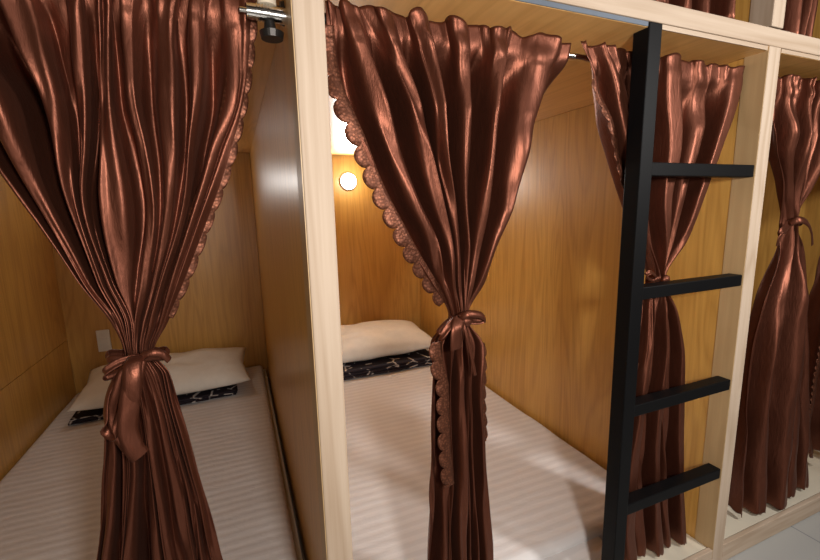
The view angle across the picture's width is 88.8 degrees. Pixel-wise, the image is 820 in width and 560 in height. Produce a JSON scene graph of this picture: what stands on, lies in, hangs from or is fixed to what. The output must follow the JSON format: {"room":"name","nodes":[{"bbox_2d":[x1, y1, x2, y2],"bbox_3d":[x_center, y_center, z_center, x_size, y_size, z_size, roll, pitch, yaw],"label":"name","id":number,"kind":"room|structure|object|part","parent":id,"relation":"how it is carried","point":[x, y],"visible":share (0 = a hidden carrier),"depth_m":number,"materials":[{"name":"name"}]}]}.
{"room":"dormitory","nodes":[
{"label":"dormitory","id":0,"kind":"room"},
{"bbox_2d":[67,153,420,371],"bbox_3d":[0.027,-0.774,2.833,4.089,2.600,0.080,-5,10,-22],"label":"wall","id":1,"kind":"structure","parent":0,"point":[249,153],"depth_m":2.53,"materials":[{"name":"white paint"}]},
{"bbox_2d":[267,377,819,559],"bbox_3d":[0.695,0.810,1.328,4.349,0.050,3.800,-5,10,-22],"label":"floor","id":2,"kind":"structure","parent":0,"point":[800,541],"depth_m":1.25,"materials":[{"name":"grey tile"}]},
{"bbox_2d":[0,0,819,559],"bbox_3d":[0.418,-0.565,1.878,4.059,2.490,2.018,-5,10,-22],"label":"frame","id":3,"kind":"object","parent":2,"relation":"on","point":[327,255],"visible":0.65,"depth_m":1.42,"materials":[{"name":"brown wood"}]},
{"bbox_3d":[-1.440,-0.021,1.206,0.030,0.964,1.949,-5,10,-22],"label":"panel","id":4,"kind":"part","parent":3,"relation":"part of","materials":[{"name":"brown wood"}]},
{"bbox_3d":[-1.425,0.644,1.319,0.030,0.378,1.949,-5,10,-22],"label":"panel","id":5,"kind":"part","parent":3,"relation":"part of","materials":[{"name":"brown wood"}]},
{"bbox_2d":[96,329,111,351],"bbox_3d":[-1.639,0.325,2.240,0.060,0.118,0.012,-5,10,-22],"label":"wall socket","id":6,"kind":"object","parent":3,"relation":"attached to","point":[103,336],"visible":0.91,"depth_m":2.24,"materials":[{"name":"white plastic"}]},
{"bbox_2d":[0,365,296,559],"bbox_3d":[-0.992,0.705,1.567,0.936,0.045,1.815,-5,10,-22],"label":"mattress","id":7,"kind":"object","parent":3,"relation":"on","point":[50,499],"visible":0.62,"depth_m":1.45,"materials":[{"name":"white fabric"}]},
{"bbox_2d":[68,384,237,425],"bbox_3d":[-1.264,0.577,2.143,0.708,0.024,0.373,-5,10,-22],"label":"folded blanket","id":8,"kind":"object","parent":7,"relation":"on","point":[83,416],"visible":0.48,"depth_m":2.05,"materials":[{"name":"black fabric"}]},
{"bbox_2d":[67,347,250,411],"bbox_3d":[-1.238,0.481,2.154,0.772,0.162,0.430,-5,10,-22],"label":"pillow","id":9,"kind":"object","parent":8,"relation":"on","point":[202,369],"visible":0.63,"depth_m":2.09,"materials":[{"name":"beige fabric"}]},
{"bbox_3d":[-1.350,-0.019,2.322,0.969,1.345,0.018,-5,10,-22],"label":"panel","id":10,"kind":"part","parent":3,"relation":"part of","materials":[{"name":"brown wood"}]},
{"bbox_2d":[239,0,287,43],"bbox_3d":[-0.619,-0.353,0.437,0.971,0.089,0.057,-5,10,-22],"label":"curtain rod","id":11,"kind":"object","parent":3,"relation":"attached to","point":[268,12],"visible":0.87,"depth_m":0.59,"materials":[{"name":"silver metal"}]},
{"bbox_2d":[0,0,257,559],"bbox_3d":[-0.388,0.221,0.633,0.375,1.263,0.139,-2,10,-6],"label":"curtain","id":12,"kind":"object","parent":11,"relation":"hanging from","point":[122,124],"visible":1,"depth_m":0.58,"materials":[{"name":"fabric"}]},
{"bbox_3d":[-0.304,-0.162,0.614,0.184,0.436,0.015,-4,10,-15],"label":"scalloped trim","id":13,"kind":"part","parent":12,"relation":"part of","materials":[{"name":"fabric"}]},
{"bbox_2d":[259,20,283,43],"bbox_3d":[-0.198,-0.357,0.600,0.034,0.023,0.034,-5,10,-22],"label":"spotlight","id":14,"kind":"object","parent":11,"relation":"on","point":[269,34],"depth_m":0.59,"materials":[{"name":"metal"}]},
{"bbox_3d":[-0.717,0.004,2.099,0.029,1.345,0.879,-5,10,-22],"label":"partition panel","id":15,"kind":"part","parent":3,"relation":"part of","materials":[{"name":"brown wood"}]},
{"bbox_3d":[-0.344,0.146,1.208,0.030,1.345,1.067,-5,10,-22],"label":"partition panel","id":16,"kind":"part","parent":3,"relation":"part of","materials":[{"name":"brown wood"}]},
{"bbox_3d":[-0.134,0.224,0.696,0.043,1.357,0.050,-5,10,-22],"label":"post","id":17,"kind":"part","parent":3,"relation":"part of","materials":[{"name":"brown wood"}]},
{"bbox_2d":[339,172,356,190],"bbox_3d":[-0.383,-0.615,2.606,0.111,0.111,0.028,-5,10,-22],"label":"lamp","id":18,"kind":"object","parent":3,"relation":"attached to","point":[347,180],"visible":1,"depth_m":2.60,"materials":[{"name":"white glass"}]},
{"bbox_3d":[-0.406,-0.106,2.703,1.013,1.345,0.018,-5,10,-22],"label":"panel","id":19,"kind":"part","parent":3,"relation":"part of","materials":[{"name":"brown wood"}]},
{"bbox_3d":[0.252,-0.086,2.490,0.038,1.345,0.879,-5,10,-22],"label":"partition panel","id":20,"kind":"part","parent":3,"relation":"part of","materials":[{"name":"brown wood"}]},
{"bbox_2d":[324,13,589,61],"bbox_3d":[0.320,-0.443,0.828,1.006,0.034,0.034,-5,10,-22],"label":"curtain rod","id":21,"kind":"object","parent":3,"relation":"attached to","point":[573,56],"visible":0.15,"depth_m":0.83,"materials":[{"name":"silver metal"}]},
{"bbox_2d":[325,0,570,559],"bbox_3d":[0.095,0.176,0.832,0.496,1.264,0.104,-5,10,-22],"label":"curtain","id":22,"kind":"object","parent":21,"relation":"hanging from","point":[440,117],"visible":0.99,"depth_m":0.76,"materials":[{"name":"fabric"}]},
{"bbox_3d":[-0.030,-0.167,0.711,0.232,0.463,0.024,-6,11,-25],"label":"scalloped trim","id":23,"kind":"part","parent":22,"relation":"part of","materials":[{"name":"fabric"}]},
{"bbox_3d":[0.061,0.261,0.795,0.051,0.301,0.004,-5,10,-22],"label":"scalloped trim","id":24,"kind":"part","parent":22,"relation":"part of","materials":[{"name":"fabric"}]},
{"bbox_3d":[0.150,0.237,0.871,0.030,0.221,0.008,-5,10,-22],"label":"scalloped trim","id":25,"kind":"part","parent":22,"relation":"part of","materials":[{"name":"fabric"}]},
{"bbox_2d":[581,40,744,559],"bbox_3d":[0.574,0.128,1.045,0.532,1.265,0.108,-5,10,-22],"label":"curtain","id":26,"kind":"object","parent":21,"relation":"hanging from","point":[697,102],"visible":0.62,"depth_m":0.99,"materials":[{"name":"fabric"}]},
{"bbox_3d":[0.465,-0.227,0.909,0.216,0.383,0.016,-6,11,-27],"label":"scalloped trim","id":27,"kind":"part","parent":26,"relation":"part of","materials":[{"name":"fabric"}]},
{"bbox_2d":[344,348,606,559],"bbox_3d":[-0.020,0.623,1.910,0.998,0.046,1.907,-5,10,-22],"label":"mattress","id":28,"kind":"object","parent":3,"relation":"on","point":[547,497],"visible":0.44,"depth_m":1.43,"materials":[{"name":"white fabric"}]},
{"bbox_2d":[343,349,431,379],"bbox_3d":[-0.234,0.472,2.546,0.658,0.048,0.436,-5,10,-22],"label":"folded blanket","id":29,"kind":"object","parent":28,"relation":"on","point":[418,358],"visible":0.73,"depth_m":2.39,"materials":[{"name":"black fabric"}]},
{"bbox_2d":[341,320,431,362],"bbox_3d":[-0.251,0.364,2.565,0.760,0.174,0.429,-5,10,-22],"label":"pillow","id":30,"kind":"object","parent":29,"relation":"on","point":[363,341],"visible":0.77,"depth_m":2.45,"materials":[{"name":"beige fabric"}]},
{"bbox_3d":[0.624,0.057,1.599,0.039,1.345,1.067,-5,10,-22],"label":"partition panel","id":31,"kind":"part","parent":3,"relation":"part of","materials":[{"name":"brown wood"}]},
{"bbox_2d":[601,22,753,559],"bbox_3d":[0.644,0.153,1.003,0.380,1.356,0.037,-5,10,-22],"label":"ladder","id":32,"kind":"object","parent":3,"relation":"attached to","point":[640,167],"visible":0.99,"depth_m":0.93,"materials":[{"name":"black metal"}]},
{"bbox_2d":[654,0,735,18],"bbox_3d":[0.553,-1.056,0.822,0.393,1.003,0.104,-5,10,-22],"label":"curtain","id":33,"kind":"object","parent":3,"relation":"hanging from","point":[725,8],"visible":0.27,"depth_m":0.92,"materials":[{"name":"brown fabric"}]},
{"bbox_3d":[0.374,0.820,0.983,1.006,0.058,0.013,-5,10,-22],"label":"rail","id":34,"kind":"part","parent":3,"relation":"part of","materials":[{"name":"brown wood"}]},
{"bbox_3d":[0.596,-1.155,1.393,0.039,1.092,1.067,-5,10,-22],"label":"partition panel","id":35,"kind":"part","parent":3,"relation":"part of","materials":[{"name":"brown wood"}]},
{"bbox_3d":[0.838,0.134,1.088,0.043,1.357,0.050,-5,10,-22],"label":"post","id":36,"kind":"part","parent":3,"relation":"part of","materials":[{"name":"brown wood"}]},
{"bbox_3d":[0.808,-1.093,0.879,0.043,1.052,0.050,-5,10,-22],"label":"post","id":37,"kind":"part","parent":3,"relation":"part of","materials":[{"name":"brown wood"}]},
{"bbox_3d":[1.346,0.730,1.376,1.006,0.058,0.013,-5,10,-22],"label":"rail","id":38,"kind":"part","parent":3,"relation":"part of","materials":[{"name":"brown wood"}]},
{"bbox_3d":[1.596,-0.032,1.992,0.039,1.345,1.067,-5,10,-22],"label":"partition panel","id":39,"kind":"part","parent":3,"relation":"part of","materials":[{"name":"brown wood"}]},
{"bbox_2d":[779,0,818,36],"bbox_3d":[0.927,-1.093,0.985,0.235,1.004,0.087,-5,10,-22],"label":"curtain","id":40,"kind":"object","parent":3,"relation":"hanging from","point":[800,15],"visible":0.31,"depth_m":1.04,"materials":[{"name":"brown fabric"}]},
{"bbox_3d":[1.567,-1.245,1.785,0.039,1.092,1.067,-5,10,-22],"label":"partition panel","id":41,"kind":"part","parent":3,"relation":"part of","materials":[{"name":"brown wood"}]},
{"bbox_3d":[1.292,-0.533,1.220,1.006,0.034,0.034,-5,10,-22],"label":"curtain rod","id":42,"kind":"object","parent":3,"relation":"attached to","visible":0},
{"bbox_2d":[728,74,819,517],"bbox_3d":[1.113,0.085,1.229,0.460,1.264,0.110,-5,10,-22],"label":"curtain","id":43,"kind":"object","parent":42,"relation":"hanging from","point":[772,442],"visible":0.98,"depth_m":1.20,"materials":[{"name":"fabric"}]},
{"bbox_2d":[807,256,819,457],"bbox_3d":[1.531,-0.001,1.408,0.594,1.176,0.131,-6,11,-24],"label":"curtain","id":44,"kind":"object","parent":42,"relation":"hanging from","point":[813,314],"visible":0.59,"depth_m":1.35,"materials":[{"name":"fabric"}]},
{"bbox_3d":[1.328,0.176,1.337,0.138,0.834,0.024,-8,12,-34],"label":"scalloped trim","id":45,"kind":"part","parent":44,"relation":"part of","materials":[{"name":"fabric"}]}
]}

